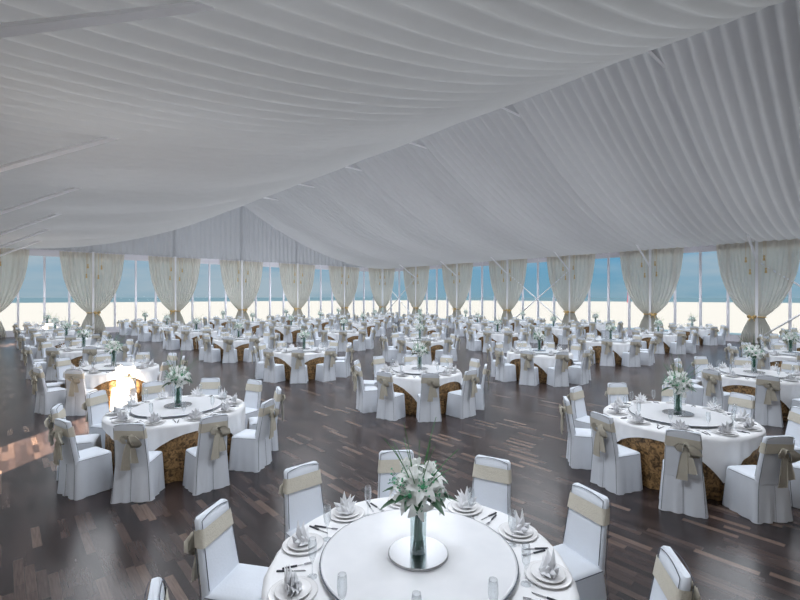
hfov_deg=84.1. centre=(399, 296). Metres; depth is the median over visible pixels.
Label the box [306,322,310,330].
banquet chair
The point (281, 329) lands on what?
tablecloth
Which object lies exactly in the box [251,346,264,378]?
banquet chair
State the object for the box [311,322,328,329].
banquet table
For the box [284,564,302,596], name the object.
folded napkin
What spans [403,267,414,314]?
curtain
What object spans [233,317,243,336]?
lily bouquet
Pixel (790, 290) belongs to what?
window
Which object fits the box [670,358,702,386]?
banquet chair
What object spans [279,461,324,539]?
banquet chair
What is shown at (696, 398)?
banquet chair
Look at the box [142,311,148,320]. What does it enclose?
lily bouquet
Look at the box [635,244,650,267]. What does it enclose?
brace
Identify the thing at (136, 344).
banquet chair
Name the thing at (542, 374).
banquet table
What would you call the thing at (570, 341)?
banquet chair
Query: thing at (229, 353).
banquet chair
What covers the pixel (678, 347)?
banquet chair
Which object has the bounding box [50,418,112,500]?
banquet chair
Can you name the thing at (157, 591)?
banquet chair
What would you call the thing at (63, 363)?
banquet chair
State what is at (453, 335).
banquet chair
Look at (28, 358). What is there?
banquet chair
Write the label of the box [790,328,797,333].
banquet chair
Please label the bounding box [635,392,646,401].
folded napkin
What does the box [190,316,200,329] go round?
lily bouquet
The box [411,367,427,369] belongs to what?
mirror plate
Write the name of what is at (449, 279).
curtain
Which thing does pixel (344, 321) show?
lily bouquet
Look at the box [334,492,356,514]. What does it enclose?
folded napkin
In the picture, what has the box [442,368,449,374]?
folded napkin
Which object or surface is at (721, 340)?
banquet chair
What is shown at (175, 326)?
banquet chair
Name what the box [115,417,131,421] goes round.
plate
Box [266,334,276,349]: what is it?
banquet chair
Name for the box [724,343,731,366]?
banquet chair
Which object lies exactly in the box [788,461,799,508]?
banquet chair
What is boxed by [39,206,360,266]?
wall
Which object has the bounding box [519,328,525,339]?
banquet chair
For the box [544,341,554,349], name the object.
banquet chair
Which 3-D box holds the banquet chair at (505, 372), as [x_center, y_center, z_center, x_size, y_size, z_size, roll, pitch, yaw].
[3.054,1.967,12.979,0.616,0.958,0.485,0,0,-23]
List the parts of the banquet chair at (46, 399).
sash, backrest, seat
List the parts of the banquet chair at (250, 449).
seat, backrest, sash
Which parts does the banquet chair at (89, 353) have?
sash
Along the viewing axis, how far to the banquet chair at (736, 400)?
6.80 m
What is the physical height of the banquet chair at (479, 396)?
0.958 m
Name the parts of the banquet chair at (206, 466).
seat, backrest, sash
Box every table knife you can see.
[276,570,305,571]
[309,525,327,533]
[522,547,547,549]
[532,592,555,599]
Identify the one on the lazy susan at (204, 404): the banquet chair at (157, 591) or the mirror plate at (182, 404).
the mirror plate at (182, 404)
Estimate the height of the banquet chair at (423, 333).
0.958 m
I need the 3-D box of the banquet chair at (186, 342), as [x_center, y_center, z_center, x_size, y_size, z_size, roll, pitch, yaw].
[-9.812,1.967,20.407,0.485,0.958,0.616,0,0,-8]
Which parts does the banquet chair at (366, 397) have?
sash, backrest, seat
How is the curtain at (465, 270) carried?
hanging from the post at (456, 264)
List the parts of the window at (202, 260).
header panel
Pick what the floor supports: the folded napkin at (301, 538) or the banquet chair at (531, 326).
the banquet chair at (531, 326)
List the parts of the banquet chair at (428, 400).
backrest, sash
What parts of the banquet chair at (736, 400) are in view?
sash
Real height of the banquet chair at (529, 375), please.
0.958 m
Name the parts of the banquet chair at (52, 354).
sash, backrest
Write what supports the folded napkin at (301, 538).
on the plate at (290, 543)
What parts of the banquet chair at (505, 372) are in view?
backrest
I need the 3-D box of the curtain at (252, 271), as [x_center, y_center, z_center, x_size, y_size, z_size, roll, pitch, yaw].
[-12.288,-0.270,36.989,1.830,5.400,0.290,0,0,-42]
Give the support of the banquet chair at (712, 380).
on the floor
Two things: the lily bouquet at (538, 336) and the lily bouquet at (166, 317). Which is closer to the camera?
the lily bouquet at (538, 336)
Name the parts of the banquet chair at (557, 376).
backrest, sash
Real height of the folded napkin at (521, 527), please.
0.151 m
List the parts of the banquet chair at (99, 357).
sash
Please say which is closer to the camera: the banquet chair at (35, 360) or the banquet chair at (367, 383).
the banquet chair at (367, 383)
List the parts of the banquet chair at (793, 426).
sash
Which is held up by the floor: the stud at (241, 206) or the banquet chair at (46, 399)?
the banquet chair at (46, 399)
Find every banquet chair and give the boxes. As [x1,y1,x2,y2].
[13,327,29,347]
[15,328,29,348]
[17,334,36,353]
[18,336,36,359]
[21,344,46,374]
[23,347,46,379]
[26,326,34,336]
[29,329,37,345]
[29,363,64,402]
[30,368,66,414]
[31,332,41,345]
[36,336,46,358]
[39,341,51,358]
[44,404,101,480]
[45,348,59,380]
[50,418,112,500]
[53,328,62,335]
[53,357,70,382]
[57,331,67,335]
[65,335,75,346]
[65,369,96,415]
[71,339,82,346]
[80,346,96,365]
[81,390,109,448]
[86,334,101,345]
[95,353,111,363]
[100,331,107,342]
[102,338,113,344]
[110,366,137,410]
[111,422,164,503]
[115,343,128,362]
[126,339,133,354]
[126,341,140,360]
[135,323,146,340]
[135,352,149,361]
[139,324,151,341]
[140,381,164,400]
[142,322,148,331]
[144,577,168,599]
[151,324,162,341]
[151,361,173,396]
[157,352,177,379]
[159,328,173,348]
[165,329,179,349]
[167,327,174,338]
[171,324,177,335]
[171,356,187,396]
[180,329,193,349]
[183,413,230,495]
[184,499,268,599]
[195,335,204,359]
[198,329,210,348]
[200,377,219,394]
[201,333,212,347]
[203,337,220,362]
[212,328,226,344]
[217,326,223,336]
[221,332,228,336]
[222,337,237,362]
[229,398,279,472]
[231,321,241,335]
[243,331,251,336]
[243,336,259,361]
[244,321,252,335]
[244,379,262,429]
[247,386,284,450]
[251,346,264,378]
[256,320,264,335]
[256,343,265,360]
[263,331,269,343]
[263,349,284,382]
[265,333,278,350]
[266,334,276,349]
[269,325,279,340]
[276,340,286,347]
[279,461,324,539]
[283,325,292,342]
[290,350,307,383]
[296,324,307,341]
[305,339,313,346]
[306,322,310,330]
[308,323,318,339]
[311,329,320,346]
[313,327,320,338]
[315,348,336,381]
[320,330,329,347]
[329,340,337,355]
[335,342,352,372]
[335,345,353,377]
[338,330,347,351]
[347,321,356,330]
[351,360,376,401]
[352,366,377,412]
[353,330,366,350]
[361,321,367,336]
[365,328,375,348]
[371,356,384,380]
[375,321,380,336]
[376,371,405,420]
[378,449,413,497]
[379,334,394,354]
[380,320,387,335]
[381,336,397,361]
[390,332,398,345]
[393,324,403,337]
[396,338,411,363]
[399,322,404,332]
[404,325,410,337]
[404,354,417,364]
[411,332,418,337]
[416,373,441,421]
[418,338,431,364]
[420,325,427,336]
[431,325,442,337]
[432,332,439,337]
[435,337,452,362]
[440,355,452,366]
[441,323,444,332]
[441,324,448,339]
[446,370,479,418]
[450,333,455,347]
[450,335,460,360]
[455,321,465,336]
[460,358,480,389]
[463,328,475,348]
[466,321,471,336]
[468,329,481,350]
[470,327,476,338]
[471,455,511,515]
[474,364,490,409]
[479,322,487,330]
[482,331,494,352]
[486,344,505,376]
[493,342,506,362]
[494,348,516,381]
[501,331,512,352]
[513,330,528,348]
[516,341,526,348]
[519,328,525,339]
[519,351,538,385]
[520,329,532,344]
[529,325,541,342]
[543,326,553,343]
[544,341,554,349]
[546,352,569,386]
[553,483,610,599]
[558,326,570,344]
[559,396,592,469]
[566,386,591,428]
[567,335,572,349]
[568,350,592,384]
[570,325,582,343]
[570,343,580,361]
[571,323,576,333]
[571,333,576,342]
[573,347,594,379]
[575,321,585,336]
[577,337,595,363]
[585,333,594,338]
[589,322,597,337]
[589,411,642,494]
[600,339,614,366]
[601,322,611,337]
[605,382,628,404]
[609,333,618,338]
[612,322,622,337]
[621,329,631,339]
[621,340,641,366]
[632,330,646,348]
[633,334,641,348]
[640,336,656,362]
[640,338,656,365]
[648,546,700,599]
[653,331,664,353]
[658,429,707,518]
[661,384,686,403]
[669,332,686,353]
[670,325,676,332]
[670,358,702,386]
[672,363,703,405]
[685,331,699,353]
[686,330,696,341]
[688,326,699,344]
[691,356,707,384]
[702,369,729,410]
[703,326,718,345]
[717,326,728,344]
[718,325,724,334]
[722,434,799,523]
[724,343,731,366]
[727,392,754,418]
[728,346,738,367]
[734,357,752,367]
[739,342,750,357]
[754,375,783,426]
[756,350,771,369]
[757,334,763,349]
[762,336,770,349]
[769,333,778,345]
[771,343,785,349]
[779,328,784,338]
[781,361,799,372]
[784,340,796,350]
[785,406,799,453]
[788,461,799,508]
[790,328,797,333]
[791,398,799,406]
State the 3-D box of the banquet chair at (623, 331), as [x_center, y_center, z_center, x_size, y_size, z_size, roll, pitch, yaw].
[10.588,1.967,20.586,0.616,0.958,0.485,0,0,12]
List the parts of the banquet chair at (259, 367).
backrest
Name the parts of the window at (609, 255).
header panel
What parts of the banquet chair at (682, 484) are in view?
sash, backrest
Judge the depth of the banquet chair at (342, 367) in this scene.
13.50 m
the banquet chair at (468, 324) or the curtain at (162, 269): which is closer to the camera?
the banquet chair at (468, 324)
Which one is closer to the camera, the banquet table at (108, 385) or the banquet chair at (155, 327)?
the banquet table at (108, 385)
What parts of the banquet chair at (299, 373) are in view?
sash, backrest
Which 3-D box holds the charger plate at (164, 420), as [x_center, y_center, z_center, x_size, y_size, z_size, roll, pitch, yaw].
[-3.267,1.673,5.905,0.276,0.016,0.276,0,0,-42]
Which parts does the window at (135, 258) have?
kick panel, header panel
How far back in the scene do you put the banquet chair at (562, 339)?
22.74 m
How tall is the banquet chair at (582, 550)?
0.958 m
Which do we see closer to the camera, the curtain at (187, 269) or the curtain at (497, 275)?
the curtain at (187, 269)
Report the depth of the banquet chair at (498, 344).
14.53 m
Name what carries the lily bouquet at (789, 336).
in the flower vase
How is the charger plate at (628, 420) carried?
on the tablecloth at (719, 452)
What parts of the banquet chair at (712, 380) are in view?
sash, backrest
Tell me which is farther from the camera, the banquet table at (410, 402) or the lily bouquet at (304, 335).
the lily bouquet at (304, 335)
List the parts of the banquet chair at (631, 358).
backrest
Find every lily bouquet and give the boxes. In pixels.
[43,310,51,323]
[50,316,59,327]
[60,317,74,335]
[72,324,90,345]
[103,331,128,363]
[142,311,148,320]
[161,352,193,403]
[163,311,169,324]
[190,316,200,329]
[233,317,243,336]
[288,312,295,324]
[297,324,312,347]
[340,317,347,329]
[380,418,457,551]
[411,334,427,367]
[415,312,422,322]
[415,321,426,337]
[493,315,503,330]
[532,327,545,349]
[550,314,556,325]
[605,320,617,338]
[653,317,662,330]
[661,354,700,411]
[688,312,696,325]
[738,334,768,370]
[777,325,798,351]
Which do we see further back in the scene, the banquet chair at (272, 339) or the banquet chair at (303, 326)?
the banquet chair at (303, 326)
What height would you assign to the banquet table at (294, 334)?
0.762 m
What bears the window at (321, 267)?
in the wall
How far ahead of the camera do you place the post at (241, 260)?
36.39 m
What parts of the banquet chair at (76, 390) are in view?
sash, backrest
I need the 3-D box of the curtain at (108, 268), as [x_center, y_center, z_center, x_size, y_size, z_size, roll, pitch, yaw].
[-19.832,-0.270,30.214,1.830,5.400,0.290,0,0,-42]
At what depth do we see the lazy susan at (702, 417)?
6.13 m
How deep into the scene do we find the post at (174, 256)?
33.02 m
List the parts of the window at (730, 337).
header panel, kick panel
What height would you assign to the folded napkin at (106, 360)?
0.151 m
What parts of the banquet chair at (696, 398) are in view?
seat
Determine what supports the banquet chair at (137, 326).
on the floor
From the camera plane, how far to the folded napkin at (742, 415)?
6.05 m
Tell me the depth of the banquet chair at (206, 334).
18.04 m
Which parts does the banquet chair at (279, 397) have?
seat, sash, backrest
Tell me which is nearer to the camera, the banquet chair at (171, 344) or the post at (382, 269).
the banquet chair at (171, 344)
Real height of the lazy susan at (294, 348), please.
0.036 m
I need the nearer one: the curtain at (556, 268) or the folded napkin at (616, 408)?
the folded napkin at (616, 408)
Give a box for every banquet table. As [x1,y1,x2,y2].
[65,379,144,407]
[71,356,81,366]
[105,431,232,483]
[175,335,212,348]
[210,322,226,328]
[214,343,248,360]
[242,325,258,334]
[274,357,323,379]
[275,330,300,341]
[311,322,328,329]
[328,336,357,345]
[352,326,374,335]
[393,382,459,414]
[396,345,442,360]
[403,330,435,335]
[478,337,517,349]
[510,359,571,382]
[541,331,570,342]
[584,326,600,335]
[592,346,628,364]
[617,437,759,500]
[641,337,675,352]
[683,331,709,343]
[703,385,789,420]
[770,361,781,370]
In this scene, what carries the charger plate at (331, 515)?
on the tablecloth at (522, 589)
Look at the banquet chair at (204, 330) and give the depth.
20.52 m
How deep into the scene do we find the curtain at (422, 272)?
42.20 m
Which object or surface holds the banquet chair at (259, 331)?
on the floor
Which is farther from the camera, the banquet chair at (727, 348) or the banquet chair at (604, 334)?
the banquet chair at (604, 334)
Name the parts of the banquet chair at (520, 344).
sash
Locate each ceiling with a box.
[0,0,784,248]
[244,0,799,268]
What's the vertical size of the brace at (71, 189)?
1.237 m
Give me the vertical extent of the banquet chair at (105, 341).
0.958 m
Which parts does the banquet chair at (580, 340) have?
backrest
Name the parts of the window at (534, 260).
header panel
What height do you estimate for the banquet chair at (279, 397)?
0.958 m
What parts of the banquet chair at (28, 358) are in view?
backrest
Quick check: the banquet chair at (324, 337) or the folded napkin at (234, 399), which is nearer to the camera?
the folded napkin at (234, 399)
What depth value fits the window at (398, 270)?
44.80 m
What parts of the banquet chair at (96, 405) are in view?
seat, sash, backrest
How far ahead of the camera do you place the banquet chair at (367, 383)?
10.28 m
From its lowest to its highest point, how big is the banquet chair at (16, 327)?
0.958 m
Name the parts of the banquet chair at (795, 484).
seat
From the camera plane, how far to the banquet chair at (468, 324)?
26.73 m
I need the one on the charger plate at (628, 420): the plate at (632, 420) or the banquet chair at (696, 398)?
the plate at (632, 420)
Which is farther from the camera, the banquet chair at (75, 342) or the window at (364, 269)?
the window at (364, 269)
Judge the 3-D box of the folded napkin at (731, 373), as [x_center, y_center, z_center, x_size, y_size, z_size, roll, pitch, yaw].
[6.988,1.586,9.330,0.092,0.151,0.206,0,0,-19]
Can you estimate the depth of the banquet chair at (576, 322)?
26.93 m
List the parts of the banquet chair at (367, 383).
seat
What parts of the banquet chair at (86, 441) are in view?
sash, backrest, seat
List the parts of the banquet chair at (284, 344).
sash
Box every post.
[92,252,93,332]
[174,256,175,320]
[241,260,242,316]
[296,263,297,314]
[343,266,344,313]
[382,269,382,305]
[415,267,415,314]
[456,264,457,315]
[506,260,507,319]
[569,255,570,319]
[649,249,651,331]
[755,240,757,342]
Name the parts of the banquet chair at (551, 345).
sash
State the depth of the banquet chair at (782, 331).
20.92 m
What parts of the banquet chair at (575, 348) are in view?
sash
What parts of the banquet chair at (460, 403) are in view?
seat, backrest, sash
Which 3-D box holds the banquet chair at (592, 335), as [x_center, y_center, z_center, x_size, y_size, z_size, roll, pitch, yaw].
[7.904,1.967,18.179,0.485,0.958,0.616,0,0,-4]
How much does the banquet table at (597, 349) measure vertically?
0.762 m
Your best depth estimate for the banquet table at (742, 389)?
9.01 m
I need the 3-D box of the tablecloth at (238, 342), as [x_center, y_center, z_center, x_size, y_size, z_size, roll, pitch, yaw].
[-6.483,1.948,17.814,1.913,0.532,1.913,0,0,41]
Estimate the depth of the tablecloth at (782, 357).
12.52 m
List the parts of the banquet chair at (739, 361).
sash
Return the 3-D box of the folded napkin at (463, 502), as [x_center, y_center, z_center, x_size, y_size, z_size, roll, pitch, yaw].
[0.509,1.586,3.513,0.206,0.151,0.092,0,0,40]
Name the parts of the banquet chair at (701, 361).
sash, backrest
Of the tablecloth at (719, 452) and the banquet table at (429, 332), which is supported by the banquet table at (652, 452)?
the tablecloth at (719, 452)
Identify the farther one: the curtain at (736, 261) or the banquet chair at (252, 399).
the curtain at (736, 261)
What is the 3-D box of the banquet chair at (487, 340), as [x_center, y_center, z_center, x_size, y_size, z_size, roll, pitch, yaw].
[3.933,1.967,19.671,0.485,0.958,0.616,0,0,32]
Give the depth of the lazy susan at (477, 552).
2.74 m
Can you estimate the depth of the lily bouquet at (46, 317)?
25.94 m
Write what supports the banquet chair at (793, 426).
on the floor
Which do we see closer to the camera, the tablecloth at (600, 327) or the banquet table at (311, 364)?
the banquet table at (311, 364)
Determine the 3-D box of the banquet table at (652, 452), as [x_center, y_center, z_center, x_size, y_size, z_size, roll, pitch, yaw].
[3.909,2.069,6.241,1.857,0.762,1.857,0,0,41]
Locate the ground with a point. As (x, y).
(714, 313)
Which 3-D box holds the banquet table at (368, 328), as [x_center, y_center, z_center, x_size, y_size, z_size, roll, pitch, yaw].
[-2.361,2.069,28.486,1.857,0.762,1.857,0,0,41]
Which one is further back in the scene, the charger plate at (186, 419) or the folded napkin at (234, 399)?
the folded napkin at (234, 399)
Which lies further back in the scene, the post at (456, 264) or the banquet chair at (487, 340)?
the post at (456, 264)
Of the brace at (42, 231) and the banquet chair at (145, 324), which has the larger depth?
the banquet chair at (145, 324)
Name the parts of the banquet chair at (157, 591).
sash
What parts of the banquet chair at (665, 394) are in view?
sash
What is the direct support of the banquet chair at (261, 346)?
on the floor
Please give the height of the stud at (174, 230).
2.080 m
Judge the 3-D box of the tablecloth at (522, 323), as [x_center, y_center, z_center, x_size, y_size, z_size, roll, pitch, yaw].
[8.694,1.948,31.445,1.913,0.532,1.913,0,0,41]
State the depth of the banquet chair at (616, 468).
5.58 m
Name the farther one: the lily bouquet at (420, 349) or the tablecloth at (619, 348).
the tablecloth at (619, 348)
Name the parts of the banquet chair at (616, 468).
sash, backrest, seat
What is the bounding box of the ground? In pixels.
[0,300,799,334]
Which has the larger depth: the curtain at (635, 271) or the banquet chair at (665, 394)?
the curtain at (635, 271)
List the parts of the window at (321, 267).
header panel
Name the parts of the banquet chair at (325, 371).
backrest, sash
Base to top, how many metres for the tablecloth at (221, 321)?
0.532 m
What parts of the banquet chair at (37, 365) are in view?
seat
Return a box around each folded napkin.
[89,366,97,372]
[103,358,111,362]
[113,403,119,412]
[117,410,127,419]
[127,395,137,404]
[146,411,162,421]
[157,389,168,398]
[188,407,202,417]
[191,387,202,395]
[219,387,226,396]
[220,401,230,410]
[231,394,236,402]
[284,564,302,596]
[292,521,310,546]
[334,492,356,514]
[398,369,405,374]
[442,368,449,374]
[455,487,476,508]
[510,510,529,533]
[538,548,559,577]
[613,401,620,411]
[615,395,623,404]
[631,410,643,421]
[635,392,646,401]
[669,395,683,402]
[671,418,688,429]
[706,400,720,409]
[718,421,733,432]
[726,369,735,375]
[737,407,749,418]
[742,363,751,367]
[743,416,753,427]
[770,364,779,370]
[785,374,795,379]
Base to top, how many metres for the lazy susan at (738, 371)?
0.036 m
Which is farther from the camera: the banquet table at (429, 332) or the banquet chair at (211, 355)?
the banquet table at (429, 332)
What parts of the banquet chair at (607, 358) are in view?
backrest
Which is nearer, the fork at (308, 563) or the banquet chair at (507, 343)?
the fork at (308, 563)
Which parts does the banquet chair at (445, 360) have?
sash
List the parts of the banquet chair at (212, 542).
sash, backrest, seat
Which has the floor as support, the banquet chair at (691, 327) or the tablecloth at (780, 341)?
the banquet chair at (691, 327)
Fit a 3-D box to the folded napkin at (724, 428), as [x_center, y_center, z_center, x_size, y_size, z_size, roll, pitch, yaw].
[3.993,1.586,5.461,0.206,0.151,0.092,0,0,0]
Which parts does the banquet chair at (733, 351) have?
backrest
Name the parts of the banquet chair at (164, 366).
backrest, sash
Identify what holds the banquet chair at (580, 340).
on the floor
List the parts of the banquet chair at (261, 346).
backrest, sash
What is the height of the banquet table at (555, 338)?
0.762 m
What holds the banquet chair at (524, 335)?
on the floor
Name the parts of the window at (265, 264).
header panel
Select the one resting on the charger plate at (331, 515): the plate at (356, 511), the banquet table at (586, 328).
the plate at (356, 511)
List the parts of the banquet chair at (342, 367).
backrest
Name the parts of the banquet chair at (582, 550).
seat, backrest, sash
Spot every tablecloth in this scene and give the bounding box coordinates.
[35,325,62,329]
[36,337,91,345]
[38,329,74,336]
[58,345,115,359]
[63,362,158,388]
[101,395,245,450]
[148,325,184,330]
[174,330,217,338]
[209,319,236,323]
[213,338,263,348]
[241,322,267,327]
[261,497,579,599]
[273,347,324,366]
[274,326,308,334]
[309,320,333,324]
[327,331,358,341]
[352,322,374,328]
[367,317,384,321]
[377,365,462,401]
[395,339,443,348]
[403,327,435,331]
[453,318,476,321]
[462,323,492,331]
[476,332,518,341]
[507,351,572,373]
[509,320,536,325]
[535,327,571,337]
[580,323,605,332]
[585,339,629,357]
[603,401,765,482]
[640,332,676,347]
[677,327,710,338]
[701,367,799,408]
[749,353,796,362]
[778,340,799,347]
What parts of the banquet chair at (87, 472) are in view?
sash, backrest, seat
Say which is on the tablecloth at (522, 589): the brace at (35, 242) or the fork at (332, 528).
the fork at (332, 528)
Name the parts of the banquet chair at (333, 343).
sash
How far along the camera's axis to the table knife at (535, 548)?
2.95 m
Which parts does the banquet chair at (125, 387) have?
backrest, sash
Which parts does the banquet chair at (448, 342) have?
backrest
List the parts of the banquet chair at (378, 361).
backrest, sash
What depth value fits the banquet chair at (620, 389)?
7.65 m
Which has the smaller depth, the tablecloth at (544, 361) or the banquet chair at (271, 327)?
the tablecloth at (544, 361)
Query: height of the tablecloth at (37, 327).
0.532 m
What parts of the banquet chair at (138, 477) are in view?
sash, backrest, seat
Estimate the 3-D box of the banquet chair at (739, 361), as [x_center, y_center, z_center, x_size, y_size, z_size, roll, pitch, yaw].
[8.351,1.967,10.763,0.485,0.958,0.616,0,0,33]
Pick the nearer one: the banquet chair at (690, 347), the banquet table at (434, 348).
the banquet table at (434, 348)
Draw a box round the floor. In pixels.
[0,321,799,599]
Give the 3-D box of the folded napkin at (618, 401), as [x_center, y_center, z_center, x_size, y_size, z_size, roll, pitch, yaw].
[3.387,1.586,6.825,0.206,0.151,0.092,0,0,-44]
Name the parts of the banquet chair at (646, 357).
backrest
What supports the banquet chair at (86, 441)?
on the floor
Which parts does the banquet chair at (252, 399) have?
seat, backrest, sash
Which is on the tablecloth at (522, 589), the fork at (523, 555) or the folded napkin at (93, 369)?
the fork at (523, 555)
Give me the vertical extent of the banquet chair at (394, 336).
0.958 m
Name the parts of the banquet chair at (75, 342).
sash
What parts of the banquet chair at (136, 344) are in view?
backrest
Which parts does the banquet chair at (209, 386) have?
sash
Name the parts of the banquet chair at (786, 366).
sash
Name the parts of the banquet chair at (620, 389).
sash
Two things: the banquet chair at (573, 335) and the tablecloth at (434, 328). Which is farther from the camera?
the tablecloth at (434, 328)
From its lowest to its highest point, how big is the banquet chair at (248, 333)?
0.958 m
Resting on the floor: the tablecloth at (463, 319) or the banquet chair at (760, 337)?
the banquet chair at (760, 337)
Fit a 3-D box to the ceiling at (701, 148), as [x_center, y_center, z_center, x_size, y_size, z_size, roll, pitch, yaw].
[6.593,-5.327,26.366,15.666,4.906,41.520,0,0,-42]
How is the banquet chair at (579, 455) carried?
on the floor
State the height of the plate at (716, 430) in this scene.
0.020 m
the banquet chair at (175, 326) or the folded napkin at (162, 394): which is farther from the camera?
the banquet chair at (175, 326)
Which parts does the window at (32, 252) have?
kick panel, header panel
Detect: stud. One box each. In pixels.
[174,230,175,256]
[241,206,241,259]
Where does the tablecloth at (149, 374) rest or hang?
on the banquet table at (108, 385)
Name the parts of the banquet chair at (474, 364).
sash, backrest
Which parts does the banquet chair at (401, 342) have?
backrest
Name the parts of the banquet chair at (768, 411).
backrest, sash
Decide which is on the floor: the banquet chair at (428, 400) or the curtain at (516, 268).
the banquet chair at (428, 400)
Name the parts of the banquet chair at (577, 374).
backrest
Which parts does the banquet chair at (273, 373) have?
backrest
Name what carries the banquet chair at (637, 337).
on the floor
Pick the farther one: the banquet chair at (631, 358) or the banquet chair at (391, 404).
the banquet chair at (631, 358)
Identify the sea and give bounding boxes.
[12,297,799,302]
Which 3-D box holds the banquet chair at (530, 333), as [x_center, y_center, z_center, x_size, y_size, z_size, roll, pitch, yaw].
[5.824,1.967,20.504,0.616,0.958,0.485,0,0,14]
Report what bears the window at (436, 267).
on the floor
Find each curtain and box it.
[0,248,28,336]
[59,251,92,328]
[93,253,123,332]
[148,256,175,324]
[176,257,200,324]
[220,260,240,318]
[243,261,262,320]
[279,263,296,315]
[298,264,314,321]
[329,266,343,314]
[345,267,358,314]
[368,268,382,313]
[383,268,394,313]
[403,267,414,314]
[415,266,428,312]
[442,264,455,318]
[457,263,472,315]
[489,260,505,326]
[506,259,526,322]
[547,255,568,326]
[570,254,594,321]
[620,249,648,331]
[649,247,683,331]
[716,242,756,342]
[758,238,799,342]
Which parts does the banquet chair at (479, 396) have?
backrest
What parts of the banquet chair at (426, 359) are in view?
backrest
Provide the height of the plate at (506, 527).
0.020 m
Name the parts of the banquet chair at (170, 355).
sash, backrest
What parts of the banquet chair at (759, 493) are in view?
seat, backrest, sash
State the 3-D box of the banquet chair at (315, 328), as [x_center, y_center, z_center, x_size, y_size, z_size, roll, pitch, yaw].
[-3.922,1.967,21.485,0.616,0.958,0.485,0,0,13]
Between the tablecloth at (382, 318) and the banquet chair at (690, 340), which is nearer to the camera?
the banquet chair at (690, 340)
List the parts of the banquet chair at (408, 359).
sash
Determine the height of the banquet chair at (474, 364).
0.958 m
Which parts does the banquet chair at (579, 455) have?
sash, backrest, seat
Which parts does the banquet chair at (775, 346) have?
sash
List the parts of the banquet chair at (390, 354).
backrest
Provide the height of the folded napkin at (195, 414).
0.151 m
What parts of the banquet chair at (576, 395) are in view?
sash, backrest, seat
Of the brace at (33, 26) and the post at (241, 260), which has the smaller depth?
the brace at (33, 26)
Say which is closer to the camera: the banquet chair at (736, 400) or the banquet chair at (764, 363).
the banquet chair at (736, 400)
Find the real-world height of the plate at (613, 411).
0.020 m
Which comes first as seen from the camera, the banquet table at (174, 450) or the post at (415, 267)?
the banquet table at (174, 450)
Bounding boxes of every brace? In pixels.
[0,1,214,37]
[0,137,117,171]
[0,187,80,214]
[0,214,61,235]
[0,230,48,247]
[0,241,40,256]
[387,278,414,313]
[491,257,506,273]
[508,271,568,323]
[554,252,569,271]
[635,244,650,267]
[747,234,757,262]
[761,263,799,335]
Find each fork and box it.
[282,562,311,569]
[314,525,337,529]
[522,549,545,556]
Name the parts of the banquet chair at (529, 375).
sash, backrest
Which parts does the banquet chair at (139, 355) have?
sash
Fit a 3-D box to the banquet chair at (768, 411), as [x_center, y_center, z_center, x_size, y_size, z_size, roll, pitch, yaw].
[7.071,1.967,8.557,0.485,0.958,0.616,0,0,33]
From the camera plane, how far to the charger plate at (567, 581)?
2.61 m
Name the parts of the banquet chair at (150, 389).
sash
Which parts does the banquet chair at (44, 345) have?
sash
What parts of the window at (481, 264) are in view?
header panel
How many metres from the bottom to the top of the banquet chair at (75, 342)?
0.958 m
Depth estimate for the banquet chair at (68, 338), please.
17.11 m
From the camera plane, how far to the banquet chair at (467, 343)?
20.91 m
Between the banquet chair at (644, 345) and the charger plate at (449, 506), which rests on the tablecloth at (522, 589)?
the charger plate at (449, 506)
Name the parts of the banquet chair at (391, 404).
sash, backrest, seat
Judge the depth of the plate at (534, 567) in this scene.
2.64 m
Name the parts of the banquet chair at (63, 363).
sash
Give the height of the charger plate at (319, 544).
0.016 m
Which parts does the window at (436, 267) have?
header panel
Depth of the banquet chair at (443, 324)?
25.11 m
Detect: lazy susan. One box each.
[60,345,102,349]
[81,362,142,370]
[130,397,221,417]
[285,347,323,351]
[319,508,518,599]
[392,365,445,373]
[405,337,433,340]
[519,348,560,353]
[597,338,628,341]
[628,403,732,426]
[719,368,789,377]
[766,350,799,354]
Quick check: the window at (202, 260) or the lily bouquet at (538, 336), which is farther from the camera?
the window at (202, 260)
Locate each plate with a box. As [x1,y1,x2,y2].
[104,364,122,366]
[111,417,134,422]
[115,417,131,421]
[143,419,165,424]
[146,419,162,423]
[164,402,191,408]
[184,415,205,420]
[215,408,234,412]
[268,576,317,599]
[274,577,311,599]
[282,533,323,554]
[287,534,317,550]
[329,505,364,521]
[333,506,359,517]
[387,495,400,508]
[388,536,447,571]
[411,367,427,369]
[447,500,481,515]
[452,500,477,511]
[498,521,537,541]
[503,522,532,537]
[524,560,571,588]
[530,562,565,582]
[607,410,627,414]
[609,410,624,413]
[627,419,650,424]
[630,419,647,422]
[662,409,693,416]
[711,429,738,435]
[715,429,734,433]
[735,424,761,430]
[738,424,757,428]
[743,370,764,373]
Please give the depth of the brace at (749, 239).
22.65 m
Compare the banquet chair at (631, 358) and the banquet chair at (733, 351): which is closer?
the banquet chair at (733, 351)
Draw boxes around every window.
[0,248,90,337]
[94,252,172,332]
[177,257,239,328]
[246,261,293,321]
[304,264,342,316]
[345,266,373,320]
[390,268,408,320]
[426,265,447,323]
[469,262,499,326]
[522,257,554,325]
[588,252,633,334]
[663,243,751,342]
[765,238,795,339]

